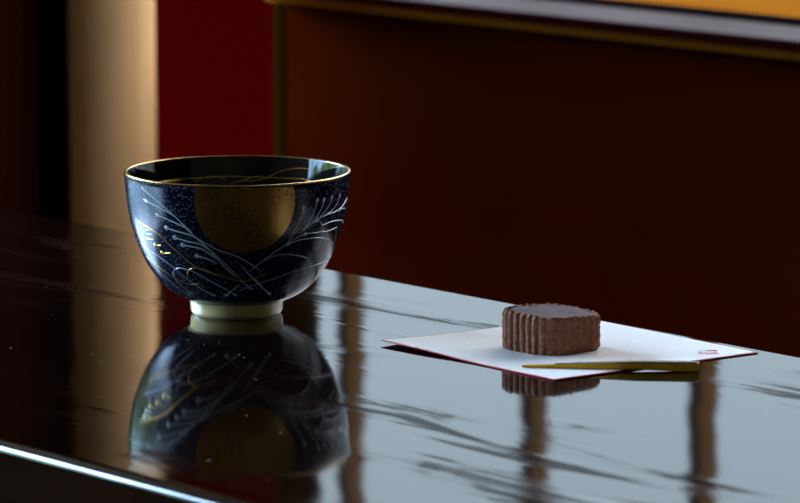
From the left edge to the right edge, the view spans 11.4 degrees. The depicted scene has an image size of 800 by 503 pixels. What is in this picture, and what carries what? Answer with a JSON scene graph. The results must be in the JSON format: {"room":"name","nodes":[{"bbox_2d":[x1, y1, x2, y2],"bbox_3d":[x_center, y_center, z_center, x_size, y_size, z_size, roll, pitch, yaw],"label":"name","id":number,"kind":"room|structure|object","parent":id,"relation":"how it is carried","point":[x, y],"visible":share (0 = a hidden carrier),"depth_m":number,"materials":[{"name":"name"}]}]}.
{"room":"tea room","nodes":[
{"label":"tea room","id":0,"kind":"room"},
{"bbox_2d":[0,0,69,220],"bbox_3d":[-0.317,-0.781,3.137,0.162,2.700,0.018,-8,12,-41],"label":"wall","id":1,"kind":"structure","parent":0,"point":[34,68],"depth_m":3.25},
{"bbox_2d":[155,0,799,357],"bbox_3d":[1.198,-0.578,1.844,0.040,2.700,4.500,-8,12,-41],"label":"wall","id":2,"kind":"structure","parent":0,"point":[654,187],"depth_m":3.16,"materials":[{"name":"paint"}]},
{"bbox_2d":[274,2,283,155],"bbox_3d":[-0.088,-0.806,3.295,0.042,2.700,0.011,-8,12,-41],"label":"trim","id":3,"kind":"structure","parent":2,"relation":"attached to","point":[278,7],"depth_m":3.38,"materials":[{"name":"brown"}]},
{"bbox_2d":[267,0,799,59],"bbox_3d":[1.276,0.031,1.805,0.022,0.007,4.198,-8,12,-41],"label":"trim","id":4,"kind":"structure","parent":2,"relation":"attached to","point":[317,3],"depth_m":3.10,"materials":[{"name":"brown wood"}]},
{"bbox_2d":[321,0,799,52],"bbox_3d":[1.252,0.025,1.782,0.002,0.008,4.198,-8,12,-41],"label":"trim","id":5,"kind":"structure","parent":2,"relation":"attached to","point":[725,39],"depth_m":3.04,"materials":[{"name":"grey"}]},
{"bbox_2d":[409,0,799,41],"bbox_3d":[0.190,-0.710,3.183,0.370,1.075,2.550,-8,12,-41],"label":"window","id":6,"kind":"structure","parent":2,"relation":"in","point":[767,19],"depth_m":3.08,"materials":[{"name":"orange glass"}]},
{"bbox_3d":[-1.415,0.990,0.887,6.260,0.100,6.390,-8,12,-41],"label":"floor","id":7,"kind":"structure","parent":0,"visible":0},
{"bbox_2d":[68,0,155,232],"bbox_3d":[-0.234,-0.783,3.147,0.071,2.700,0.071,-8,12,-41],"label":"pillar","id":8,"kind":"structure","parent":7,"relation":"on","point":[112,67],"depth_m":3.22,"materials":[{"name":"brown wood"}]},
{"bbox_2d":[0,208,799,502],"bbox_3d":[-0.248,0.369,2.259,0.428,0.700,2.500,-8,12,-41],"label":"table","id":9,"kind":"object","parent":7,"relation":"on","point":[113,390],"visible":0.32,"depth_m":1.88,"materials":[{"name":"paint"}]},
{"bbox_2d":[124,155,350,319],"bbox_3d":[-0.087,-0.005,2.139,0.123,0.077,0.123,-8,12,-41],"label":"bowl","id":10,"kind":"object","parent":9,"relation":"on","point":[236,237],"visible":1,"depth_m":2.10,"materials":[{"name":"ceramic"}]},
{"bbox_2d":[381,321,758,379],"bbox_3d":[0.087,0.048,2.039,0.135,0.002,0.146,-8,12,-41],"label":"sheet","id":11,"kind":"object","parent":9,"relation":"on","point":[618,342],"visible":0.81,"depth_m":2.03,"materials":[{"name":"white paper"}]},
{"bbox_2d":[502,303,600,355],"bbox_3d":[0.077,0.039,2.034,0.043,0.021,0.044,-8,12,-43],"label":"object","id":12,"kind":"object","parent":11,"relation":"on","point":[548,329],"visible":1,"depth_m":2.02,"materials":[{"name":"brown food"}]},
{"bbox_2d":[522,360,698,371],"bbox_3d":[0.104,0.056,1.979,0.088,0.005,0.004,1,9,4],"label":"pick","id":13,"kind":"object","parent":11,"relation":"on","point":[660,365],"visible":1,"depth_m":1.98,"materials":[{"name":"brown wood"}]}
]}

